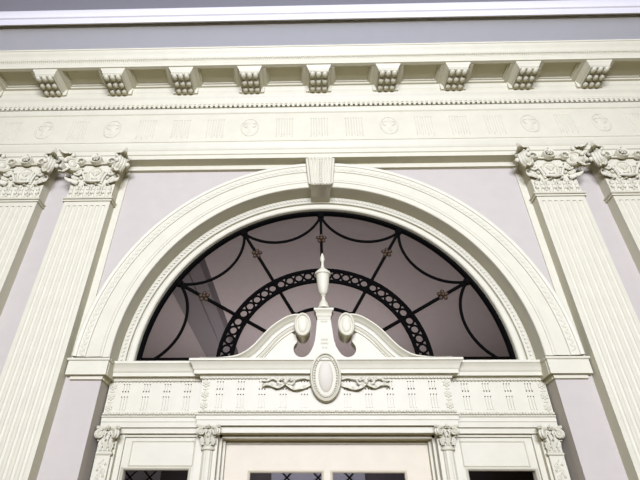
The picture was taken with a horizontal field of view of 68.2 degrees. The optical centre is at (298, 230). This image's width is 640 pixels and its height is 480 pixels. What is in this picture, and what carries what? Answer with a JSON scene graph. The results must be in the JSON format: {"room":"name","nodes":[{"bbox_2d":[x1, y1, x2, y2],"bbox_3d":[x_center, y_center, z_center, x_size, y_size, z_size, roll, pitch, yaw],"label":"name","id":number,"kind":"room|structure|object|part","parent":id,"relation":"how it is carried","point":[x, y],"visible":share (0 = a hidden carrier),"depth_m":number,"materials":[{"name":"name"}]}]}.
{"room":"entrance hall","nodes":[
{"label":"entrance hall","id":0,"kind":"room"},
{"bbox_2d":[0,0,554,11],"bbox_3d":[0.094,-4.737,1.292,9.200,0.240,8.610,-1,-35,1],"label":"ceiling","id":1,"kind":"structure","parent":0,"point":[5,5],"depth_m":4.67,"materials":[{"name":"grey paint"}]},
{"bbox_2d":[0,0,639,25],"bbox_3d":[0.193,-2.150,4.652,9.200,0.174,0.055,-1,-35,1],"label":"trim","id":2,"kind":"structure","parent":1,"relation":"attached to","point":[557,7],"depth_m":4.66,"materials":[{"name":"white paint"}]},
{"bbox_2d":[0,166,639,479],"bbox_3d":[0.202,0.986,3.701,9.200,6.090,0.300,-1,-35,1],"label":"wall","id":3,"kind":"structure","parent":0,"point":[589,448],"depth_m":4.01,"materials":[{"name":"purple paint"}]},
{"bbox_2d":[0,148,62,315],"bbox_3d":[-2.623,1.320,3.186,0.676,4.926,0.298,-1,-35,1],"label":"pilaster","id":4,"kind":"object","parent":3,"relation":"attached to","point":[26,182],"visible":1,"depth_m":4.33,"materials":[{"name":"beige paint"}]},
{"bbox_2d":[6,158,16,166],"bbox_3d":[-2.759,-0.653,4.534,0.092,0.085,0.046,-1,-35,1],"label":"flower","id":5,"kind":"object","parent":4,"relation":"on","point":[10,162],"depth_m":4.52,"materials":[{"name":"beige paint"}]},
{"bbox_2d":[37,158,43,166],"bbox_3d":[-2.463,-0.655,4.527,0.092,0.085,0.046,-1,-35,1],"label":"flower","id":6,"kind":"object","parent":4,"relation":"on","point":[40,163],"depth_m":4.52,"materials":[{"name":"beige paint"}]},
{"bbox_2d":[33,69,68,96],"bbox_3d":[-2.610,-1.532,4.955,0.264,0.121,0.306,-1,-35,1],"label":"modillion","id":7,"kind":"object","parent":3,"relation":"attached to","point":[51,83],"visible":1,"depth_m":4.90,"materials":[{"name":"beige paint"}]},
{"bbox_3d":[-2.607,-1.462,5.058,0.264,0.088,0.056,-1,-35,1],"label":"plate","id":8,"kind":"part","parent":7,"relation":"part of","materials":[{"name":"beige paint"}]},
{"bbox_2d":[0,147,129,479],"bbox_3d":[-1.947,1.313,3.171,0.676,4.926,0.298,-1,-35,1],"label":"pilaster","id":9,"kind":"object","parent":3,"relation":"attached to","point":[32,378],"visible":1,"depth_m":3.68,"materials":[{"name":"beige paint"}]},
{"bbox_2d":[76,157,86,165],"bbox_3d":[-2.083,-0.659,4.519,0.092,0.085,0.046,-1,-35,1],"label":"flower","id":10,"kind":"object","parent":9,"relation":"on","point":[80,161],"depth_m":4.51,"materials":[{"name":"beige paint"}]},
{"bbox_2d":[107,157,114,165],"bbox_3d":[-1.788,-0.662,4.512,0.092,0.085,0.046,-1,-35,1],"label":"flower","id":11,"kind":"object","parent":9,"relation":"on","point":[110,160],"depth_m":4.50,"materials":[{"name":"beige paint"}]},
{"bbox_2d":[65,358,114,386],"bbox_3d":[-1.566,1.084,3.589,0.323,0.153,0.255,-1,-35,1],"label":"block","id":12,"kind":"object","parent":3,"relation":"attached to","point":[77,368],"visible":0.81,"depth_m":3.50,"materials":[{"name":"beige paint"}]},
{"bbox_2d":[92,425,121,479],"bbox_3d":[-1.367,2.454,2.701,0.180,2.521,0.141,-1,-35,1],"label":"carved pilaster","id":13,"kind":"object","parent":3,"relation":"attached to","point":[107,435],"visible":1,"depth_m":3.31,"materials":[{"name":"beige paint"}]},
{"bbox_2d":[101,68,132,95],"bbox_3d":[-1.906,-1.539,4.939,0.264,0.121,0.306,-1,-35,1],"label":"modillion","id":14,"kind":"object","parent":3,"relation":"attached to","point":[117,81],"visible":1,"depth_m":4.88,"materials":[{"name":"beige paint"}]},
{"bbox_3d":[-1.903,-1.469,5.043,0.264,0.088,0.056,-1,-35,1],"label":"plate","id":15,"kind":"part","parent":14,"relation":"part of","materials":[{"name":"beige paint"}]},
{"bbox_2d":[100,361,201,427],"bbox_3d":[-1.083,1.252,3.572,0.722,0.459,0.248,-1,-35,1],"label":"entablature","id":16,"kind":"object","parent":3,"relation":"attached to","point":[142,394],"visible":0.96,"depth_m":3.55,"materials":[{"name":"beige paint"}]},
{"bbox_3d":[-1.410,1.248,3.546,0.053,0.244,0.018,-1,-35,1],"label":"rosette panel","id":17,"kind":"part","parent":16,"relation":"part of","materials":[{"name":"beige paint"}]},
{"bbox_3d":[-1.083,1.419,3.502,0.718,0.105,0.174,-1,-35,1],"label":"architrave","id":18,"kind":"part","parent":16,"relation":"part of","materials":[{"name":"beige paint"}]},
{"bbox_3d":[-1.084,1.142,3.600,0.709,0.024,0.014,-1,-35,1],"label":"moulding","id":19,"kind":"part","parent":16,"relation":"part of","materials":[{"name":"beige paint"}]},
{"bbox_3d":[-1.082,1.118,3.666,0.718,0.131,0.248,-1,-35,1],"label":"cornice","id":20,"kind":"part","parent":16,"relation":"part of","materials":[{"name":"beige paint"}]},
{"bbox_2d":[118,437,196,479],"bbox_3d":[-1.008,2.505,2.778,0.595,2.530,0.080,-1,-35,1],"label":"window","id":21,"kind":"structure","parent":3,"relation":"in","point":[139,453],"depth_m":3.37,"materials":[{"name":"beige paint"}]},
{"bbox_3d":[-1.009,2.211,2.943,0.500,1.336,0.016,-1,-35,1],"label":"glazing moulding","id":22,"kind":"part","parent":21,"relation":"part of","materials":[{"name":"beige paint"}]},
{"bbox_3d":[-0.978,1.593,3.374,0.465,0.172,0.012,-1,-35,1],"label":"panel moulding","id":23,"kind":"part","parent":21,"relation":"part of","materials":[{"name":"beige paint"}]},
{"bbox_2d":[169,67,198,94],"bbox_3d":[-1.203,-1.545,4.924,0.264,0.121,0.306,-1,-35,1],"label":"modillion","id":24,"kind":"object","parent":3,"relation":"attached to","point":[184,80],"visible":1,"depth_m":4.87,"materials":[{"name":"beige paint"}]},
{"bbox_3d":[-1.200,-1.475,5.027,0.264,0.088,0.056,-1,-35,1],"label":"plate","id":25,"kind":"part","parent":24,"relation":"part of","materials":[{"name":"beige paint"}]},
{"bbox_2d":[172,258,238,356],"bbox_3d":[-1.493,1.093,7.086,0.540,0.240,5.300,-1,-35,1],"label":"wall","id":26,"kind":"structure","parent":3,"relation":"attached to","point":[207,321],"depth_m":7.15,"materials":[{"name":"grey paint"}]},
{"bbox_2d":[237,66,264,93],"bbox_3d":[-0.499,-1.552,4.908,0.264,0.121,0.306,-1,-35,1],"label":"modillion","id":27,"kind":"object","parent":3,"relation":"attached to","point":[250,77],"visible":1,"depth_m":4.85,"materials":[{"name":"beige paint"}]},
{"bbox_3d":[-0.496,-1.482,5.012,0.264,0.088,0.056,-1,-35,1],"label":"plate","id":28,"kind":"part","parent":27,"relation":"part of","materials":[{"name":"beige paint"}]},
{"bbox_2d":[306,64,330,92],"bbox_3d":[0.204,-1.558,4.893,0.264,0.121,0.306,-1,-35,1],"label":"modillion","id":29,"kind":"object","parent":3,"relation":"attached to","point":[318,77],"visible":1,"depth_m":4.84,"materials":[{"name":"beige paint"}]},
{"bbox_3d":[0.207,-1.488,4.996,0.264,0.088,0.056,-1,-35,1],"label":"plate","id":30,"kind":"part","parent":29,"relation":"part of","materials":[{"name":"beige paint"}]},
{"bbox_2d":[0,39,639,90],"bbox_3d":[0.206,-1.667,5.025,9.200,0.222,0.552,-1,-35,1],"label":"trim","id":31,"kind":"structure","parent":3,"relation":"attached to","point":[561,60],"depth_m":4.86,"materials":[{"name":"beige paint"}]},
{"bbox_3d":[0.204,-1.631,4.916,9.200,0.038,0.290,-1,-35,1],"label":"coffer frame","id":32,"kind":"part","parent":31,"relation":"part of","materials":[{"name":"beige paint"}]},
{"bbox_2d":[0,108,639,144],"bbox_3d":[0.207,-1.007,4.815,9.200,0.438,0.144,-1,-35,1],"label":"trim","id":33,"kind":"structure","parent":3,"relation":"attached to","point":[605,122],"depth_m":4.77,"materials":[{"name":"beige paint"}]},
{"bbox_3d":[-2.959,-1.021,4.838,0.179,0.269,0.011,-1,-35,1],"label":"reed panel","id":34,"kind":"part","parent":33,"relation":"part of","materials":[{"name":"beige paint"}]},
{"bbox_3d":[-2.256,-1.027,4.822,0.179,0.269,0.011,-1,-35,1],"label":"reed panel","id":35,"kind":"part","parent":33,"relation":"part of","materials":[{"name":"beige paint"}]},
{"bbox_3d":[-1.552,-1.034,4.807,0.179,0.269,0.011,-1,-35,1],"label":"reed panel","id":36,"kind":"part","parent":33,"relation":"part of","materials":[{"name":"beige paint"}]},
{"bbox_3d":[-1.201,-1.037,4.799,0.179,0.269,0.011,-1,-35,1],"label":"reed panel","id":37,"kind":"part","parent":33,"relation":"part of","materials":[{"name":"beige paint"}]},
{"bbox_3d":[-0.849,-1.040,4.791,0.179,0.269,0.011,-1,-35,1],"label":"reed panel","id":38,"kind":"part","parent":33,"relation":"part of","materials":[{"name":"beige paint"}]},
{"bbox_3d":[-0.146,-1.047,4.776,0.179,0.269,0.011,-1,-35,1],"label":"reed panel","id":39,"kind":"part","parent":33,"relation":"part of","materials":[{"name":"beige paint"}]},
{"bbox_3d":[0.206,-1.050,4.768,0.179,0.269,0.011,-1,-35,1],"label":"reed panel","id":40,"kind":"part","parent":33,"relation":"part of","materials":[{"name":"beige paint"}]},
{"bbox_3d":[0.558,-1.054,4.760,0.179,0.269,0.011,-1,-35,1],"label":"reed panel","id":41,"kind":"part","parent":33,"relation":"part of","materials":[{"name":"beige paint"}]},
{"bbox_3d":[1.261,-1.060,4.744,0.179,0.269,0.011,-1,-35,1],"label":"reed panel","id":42,"kind":"part","parent":33,"relation":"part of","materials":[{"name":"beige paint"}]},
{"bbox_3d":[1.613,-1.064,4.737,0.179,0.269,0.011,-1,-35,1],"label":"reed panel","id":43,"kind":"part","parent":33,"relation":"part of","materials":[{"name":"beige paint"}]},
{"bbox_3d":[1.964,-1.067,4.729,0.179,0.269,0.011,-1,-35,1],"label":"reed panel","id":44,"kind":"part","parent":33,"relation":"part of","materials":[{"name":"beige paint"}]},
{"bbox_3d":[2.668,-1.074,4.713,0.179,0.269,0.011,-1,-35,1],"label":"reed panel","id":45,"kind":"part","parent":33,"relation":"part of","materials":[{"name":"beige paint"}]},
{"bbox_3d":[3.371,-1.080,4.698,0.179,0.269,0.011,-1,-35,1],"label":"reed panel","id":46,"kind":"part","parent":33,"relation":"part of","materials":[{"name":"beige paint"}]},
{"bbox_2d":[0,81,639,116],"bbox_3d":[0.209,-1.357,5.017,9.200,0.369,0.212,-1,-35,1],"label":"trim","id":47,"kind":"structure","parent":3,"relation":"attached to","point":[613,94],"depth_m":4.94,"materials":[{"name":"beige paint"}]},
{"bbox_2d":[0,136,639,166],"bbox_3d":[0.205,-0.758,4.621,9.200,0.192,0.178,-1,-35,1],"label":"trim","id":48,"kind":"structure","parent":3,"relation":"attached to","point":[486,149],"depth_m":4.57,"materials":[{"name":"beige paint"}]},
{"bbox_2d":[0,14,639,50],"bbox_3d":[0.208,-1.905,5.228,9.200,0.400,1.090,-1,-35,1],"label":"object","id":49,"kind":"structure","parent":3,"relation":"attached to","point":[613,26],"depth_m":4.75,"materials":[{"name":"paint"}]},
{"bbox_2d":[71,162,578,355],"bbox_3d":[0.202,0.126,4.093,3.857,1.950,0.036,-1,-35,1],"label":"trim","id":50,"kind":"structure","parent":3,"relation":"attached to","point":[552,272],"depth_m":4.52,"materials":[{"name":"beige paint"}]},
{"bbox_2d":[118,198,535,360],"bbox_3d":[0.206,0.408,4.150,3.242,1.691,0.142,-1,-35,1],"label":"arch molding","id":51,"kind":"structure","parent":3,"relation":"in","point":[523,350],"depth_m":4.22,"materials":[{"name":"beige paint"}]},
{"bbox_2d":[136,211,515,360],"bbox_3d":[0.206,0.447,4.128,3.001,1.538,0.081,-1,-35,1],"label":"grille","id":52,"kind":"object","parent":51,"relation":"attached to","point":[467,280],"visible":0.82,"depth_m":4.09,"materials":[{"name":"black metal"}]},
{"bbox_2d":[224,444,431,479],"bbox_3d":[0.195,2.540,2.761,1.490,2.425,0.129,-1,-35,1],"label":"door","id":53,"kind":"structure","parent":3,"relation":"in","point":[241,460],"depth_m":3.40,"materials":[{"name":"beige paint"}]},
{"bbox_3d":[0.198,2.251,2.986,1.136,1.327,0.013,-1,-35,1],"label":"glazing moulding","id":54,"kind":"part","parent":53,"relation":"part of","materials":[{"name":"beige paint"}]},
{"bbox_2d":[72,163,584,360],"bbox_3d":[0.204,0.205,4.138,3.788,1.917,0.272,-1,-35,1],"label":"archivolt","id":55,"kind":"object","parent":3,"relation":"attached to","point":[549,328],"visible":0.95,"depth_m":4.11,"materials":[{"name":"beige paint"}]},
{"bbox_2d":[305,157,334,202],"bbox_3d":[0.206,-0.492,4.545,0.292,0.330,0.299,-1,-35,1],"label":"keystone","id":56,"kind":"object","parent":55,"relation":"attached to","point":[320,171],"visible":1,"depth_m":4.45,"materials":[{"name":"beige paint"}]},
{"bbox_2d":[192,426,465,479],"bbox_3d":[0.195,2.500,2.749,1.850,2.517,0.255,-1,-35,1],"label":"trim","id":57,"kind":"structure","parent":3,"relation":"attached to","point":[229,434],"depth_m":3.36,"materials":[{"name":"beige paint"}]},
{"bbox_2d":[189,357,462,425],"bbox_3d":[0.200,1.222,3.518,2.042,0.459,0.311,-1,-35,1],"label":"entablature","id":58,"kind":"object","parent":57,"relation":"on","point":[419,392],"visible":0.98,"depth_m":3.46,"materials":[{"name":"beige paint"}]},
{"bbox_3d":[-0.692,1.206,3.479,0.053,0.244,0.018,-1,-35,1],"label":"rosette panel","id":59,"kind":"part","parent":58,"relation":"part of","materials":[{"name":"beige paint"}]},
{"bbox_2d":[262,377,310,389],"bbox_3d":[-0.088,1.123,3.477,0.381,0.099,0.058,-1,-35,1],"label":"swag","id":60,"kind":"object","parent":58,"relation":"attached to","point":[285,381],"visible":0.99,"depth_m":3.47,"materials":[{"name":"beige paint"}]},
{"bbox_3d":[0.013,1.100,3.497,0.156,0.039,0.021,5,-35,-7],"label":"cord","id":61,"kind":"part","parent":60,"relation":"part of","materials":[{"name":"beige paint"}]},
{"bbox_2d":[310,352,340,402],"bbox_3d":[0.197,1.077,3.476,0.234,0.352,0.104,-1,-35,1],"label":"oval medallion","id":62,"kind":"object","parent":58,"relation":"attached to","point":[325,376],"visible":1,"depth_m":3.46,"materials":[{"name":"beige paint"}]},
{"bbox_2d":[200,308,451,357],"bbox_3d":[0.200,0.805,3.696,1.883,0.430,0.194,-1,-35,1],"label":"pediment","id":63,"kind":"object","parent":58,"relation":"on","point":[368,339],"visible":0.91,"depth_m":3.65,"materials":[{"name":"beige paint"}]},
{"bbox_3d":[-0.355,0.849,3.697,0.774,0.352,0.168,-1,-35,1],"label":"raking cornice","id":64,"kind":"part","parent":63,"relation":"part of","materials":[{"name":"beige paint"}]},
{"bbox_2d":[315,253,330,307],"bbox_3d":[0.202,0.414,3.977,0.138,0.533,0.138,-1,-35,1],"label":"urn finial","id":65,"kind":"object","parent":63,"relation":"on","point":[322,275],"visible":0.97,"depth_m":3.92,"materials":[{"name":"beige paint"}]},
{"bbox_2d":[315,269,330,295],"bbox_3d":[0.202,0.447,3.954,0.138,0.214,0.138,-1,-35,1],"label":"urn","id":66,"kind":"object","parent":65,"relation":"on","point":[322,276],"depth_m":3.93,"materials":[{"name":"beige paint"}]},
{"bbox_3d":[0.754,0.839,3.673,0.774,0.352,0.168,-1,-35,1],"label":"raking cornice","id":67,"kind":"part","parent":63,"relation":"part of","materials":[{"name":"beige paint"}]},
{"bbox_3d":[0.201,1.087,3.611,2.042,0.131,0.311,-1,-35,1],"label":"cornice","id":68,"kind":"part","parent":58,"relation":"part of","materials":[{"name":"beige paint"}]},
{"bbox_3d":[0.199,1.094,3.520,1.842,0.024,0.014,-1,-35,1],"label":"moulding","id":69,"kind":"part","parent":58,"relation":"part of","materials":[{"name":"beige paint"}]},
{"bbox_3d":[0.200,1.389,3.447,1.894,0.105,0.237,-1,-35,1],"label":"architrave","id":70,"kind":"part","parent":58,"relation":"part of","materials":[{"name":"beige paint"}]},
{"bbox_2d":[341,377,389,389],"bbox_3d":[0.483,1.117,3.465,0.381,0.099,0.058,-1,-35,1],"label":"swag","id":71,"kind":"object","parent":58,"relation":"attached to","point":[362,384],"visible":0.97,"depth_m":3.46,"materials":[{"name":"beige paint"}]},
{"bbox_3d":[0.383,1.097,3.489,0.156,0.039,0.021,-6,-35,9],"label":"cord","id":72,"kind":"part","parent":71,"relation":"part of","materials":[{"name":"beige paint"}]},
{"bbox_3d":[1.088,1.189,3.439,0.053,0.244,0.018,-1,-35,1],"label":"rosette panel","id":73,"kind":"part","parent":58,"relation":"part of","materials":[{"name":"beige paint"}]},
{"bbox_2d":[90,428,570,479],"bbox_3d":[0.194,2.487,2.730,3.286,2.517,0.142,-1,-35,1],"label":"trim","id":74,"kind":"structure","parent":3,"relation":"attached to","point":[544,467],"depth_m":3.37,"materials":[{"name":"beige paint"}]},
{"bbox_2d":[372,63,400,91],"bbox_3d":[0.907,-1.565,4.877,0.264,0.121,0.306,-1,-35,1],"label":"modillion","id":75,"kind":"object","parent":3,"relation":"attached to","point":[385,74],"visible":1,"depth_m":4.82,"materials":[{"name":"beige paint"}]},
{"bbox_3d":[0.910,-1.495,4.980,0.264,0.088,0.056,-1,-35,1],"label":"plate","id":76,"kind":"part","parent":75,"relation":"part of","materials":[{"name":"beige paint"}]},
{"bbox_2d":[439,62,470,90],"bbox_3d":[1.611,-1.572,4.861,0.264,0.121,0.306,-1,-35,1],"label":"modillion","id":77,"kind":"object","parent":3,"relation":"attached to","point":[454,75],"visible":1,"depth_m":4.81,"materials":[{"name":"beige paint"}]},
{"bbox_3d":[1.614,-1.502,4.965,0.264,0.088,0.056,-1,-35,1],"label":"plate","id":78,"kind":"part","parent":77,"relation":"part of","materials":[{"name":"beige paint"}]},
{"bbox_2d":[458,437,541,479],"bbox_3d":[1.397,2.482,2.724,0.595,2.530,0.080,-1,-35,1],"label":"window","id":79,"kind":"structure","parent":3,"relation":"in","point":[491,454],"depth_m":3.32,"materials":[{"name":"beige paint"}]},
{"bbox_3d":[1.376,1.571,3.322,0.465,0.172,0.012,-1,-35,1],"label":"panel moulding","id":80,"kind":"part","parent":79,"relation":"part of","materials":[{"name":"beige paint"}]},
{"bbox_3d":[1.400,2.188,2.890,0.500,1.336,0.016,-1,-35,1],"label":"glazing moulding","id":81,"kind":"part","parent":79,"relation":"part of","materials":[{"name":"beige paint"}]},
{"bbox_2d":[450,360,557,427],"bbox_3d":[1.484,1.228,3.515,0.722,0.459,0.248,-1,-35,1],"label":"entablature","id":82,"kind":"object","parent":3,"relation":"attached to","point":[486,393],"visible":0.96,"depth_m":3.49,"materials":[{"name":"beige paint"}]},
{"bbox_3d":[1.485,1.093,3.609,0.718,0.131,0.248,-1,-35,1],"label":"cornice","id":83,"kind":"part","parent":82,"relation":"part of","materials":[{"name":"beige paint"}]},
{"bbox_3d":[1.484,1.118,3.543,0.709,0.024,0.014,-1,-35,1],"label":"moulding","id":84,"kind":"part","parent":82,"relation":"part of","materials":[{"name":"beige paint"}]},
{"bbox_3d":[1.484,1.395,3.445,0.718,0.105,0.174,-1,-35,1],"label":"architrave","id":85,"kind":"part","parent":82,"relation":"part of","materials":[{"name":"beige paint"}]},
{"bbox_3d":[1.809,1.218,3.475,0.053,0.244,0.018,-1,-35,1],"label":"rosette panel","id":86,"kind":"part","parent":82,"relation":"part of","materials":[{"name":"beige paint"}]},
{"bbox_2d":[507,61,540,89],"bbox_3d":[2.314,-1.578,4.846,0.264,0.121,0.306,-1,-35,1],"label":"modillion","id":87,"kind":"object","parent":3,"relation":"attached to","point":[523,74],"visible":0.99,"depth_m":4.79,"materials":[{"name":"beige paint"}]},
{"bbox_3d":[2.317,-1.508,4.949,0.264,0.088,0.056,-1,-35,1],"label":"plate","id":88,"kind":"part","parent":87,"relation":"part of","materials":[{"name":"beige paint"}]},
{"bbox_2d":[535,425,568,479],"bbox_3d":[1.752,2.425,2.632,0.180,2.521,0.141,-1,-35,1],"label":"carved pilaster","id":89,"kind":"object","parent":3,"relation":"attached to","point":[550,435],"visible":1,"depth_m":3.25,"materials":[{"name":"beige paint"}]},
{"bbox_2d":[540,356,592,385],"bbox_3d":[1.964,1.051,3.511,0.323,0.153,0.255,-1,-35,1],"label":"block","id":90,"kind":"object","parent":3,"relation":"attached to","point":[553,367],"visible":0.82,"depth_m":3.42,"materials":[{"name":"beige paint"}]},
{"bbox_2d":[513,141,639,479],"bbox_3d":[2.330,1.273,3.076,0.676,4.926,0.298,-1,-35,1],"label":"pilaster","id":91,"kind":"object","parent":3,"relation":"attached to","point":[607,324],"visible":1,"depth_m":3.71,"materials":[{"name":"beige paint"}]},
{"bbox_2d":[530,152,537,160],"bbox_3d":[2.193,-0.699,4.424,0.092,0.085,0.046,-1,-35,1],"label":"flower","id":92,"kind":"object","parent":91,"relation":"on","point":[534,155],"depth_m":4.41,"materials":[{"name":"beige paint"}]},
{"bbox_2d":[559,151,569,159],"bbox_3d":[2.489,-0.702,4.417,0.092,0.085,0.046,-1,-35,1],"label":"flower","id":93,"kind":"object","parent":91,"relation":"on","point":[563,155],"depth_m":4.41,"materials":[{"name":"beige paint"}]},
{"bbox_2d":[574,60,611,88],"bbox_3d":[3.018,-1.585,4.830,0.264,0.121,0.306,-1,-35,1],"label":"modillion","id":94,"kind":"object","parent":3,"relation":"attached to","point":[592,74],"visible":0.99,"depth_m":4.78,"materials":[{"name":"beige paint"}]},
{"bbox_3d":[3.021,-1.515,4.934,0.264,0.088,0.056,-1,-35,1],"label":"plate","id":95,"kind":"part","parent":94,"relation":"part of","materials":[{"name":"beige paint"}]},
{"bbox_2d":[585,142,639,273],"bbox_3d":[3.006,1.267,3.061,0.676,4.926,0.298,-1,-35,1],"label":"pilaster","id":96,"kind":"object","parent":3,"relation":"attached to","point":[616,173],"visible":1,"depth_m":4.27,"materials":[{"name":"beige paint"}]},
{"bbox_2d":[605,151,611,159],"bbox_3d":[2.869,-0.706,4.409,0.092,0.085,0.046,-1,-35,1],"label":"flower","id":97,"kind":"object","parent":96,"relation":"on","point":[608,156],"depth_m":4.40,"materials":[{"name":"beige paint"}]},
{"bbox_2d":[632,150,639,158],"bbox_3d":[3.165,-0.709,4.402,0.092,0.085,0.046,-1,-35,1],"label":"flower","id":98,"kind":"object","parent":96,"relation":"on","point":[635,153],"depth_m":4.40,"materials":[{"name":"beige paint"}]},
{"bbox_2d":[142,216,508,357],"bbox_3d":[0.280,0.973,7.240,9.200,0.150,5.500,-1,-35,1],"label":"ceiling","id":99,"kind":"structure","parent":0,"point":[442,323],"depth_m":7.00,"materials":[{"name":"paint"}]},
{"bbox_2d":[142,356,533,479],"bbox_3d":[0.329,4.585,7.926,9.200,5.000,0.150,-1,-35,1],"label":"wall","id":100,"kind":"structure","parent":0,"point":[165,475],"depth_m":8.08,"materials":[{"name":"grey paint"}]},
{"bbox_2d":[124,471,160,479],"bbox_3d":[-2.908,4.638,7.854,1.338,2.417,0.061,-1,-35,1],"label":"window","id":101,"kind":"structure","parent":100,"relation":"in","point":[130,475],"depth_m":8.13,"materials":[{"name":"grey glass"}]},
{"bbox_2d":[271,473,364,479],"bbox_3d":[0.326,4.608,7.782,1.718,2.417,0.061,-1,-35,1],"label":"window","id":102,"kind":"structure","parent":100,"relation":"in","point":[274,476],"depth_m":8.06,"materials":[{"name":"grey"}]},
{"bbox_3d":[0.075,0.855,-1.929,9.200,0.120,9.700,-1,-35,1],"label":"floor","id":103,"kind":"structure","parent":0,"visible":0},
{"bbox_2d":[195,424,220,479],"bbox_3d":[-0.642,2.439,2.672,0.180,2.520,0.171,-1,-35,1],"label":"engaged column","id":104,"kind":"structure","parent":103,"relation":"on","point":[209,432],"depth_m":3.29,"materials":[{"name":"beige paint"}]},
{"bbox_2d":[434,424,459,479],"bbox_3d":[1.026,2.424,2.635,0.180,2.520,0.171,-1,-35,1],"label":"engaged column","id":105,"kind":"structure","parent":103,"relation":"on","point":[445,432],"depth_m":3.25,"materials":[{"name":"beige paint"}]}
]}

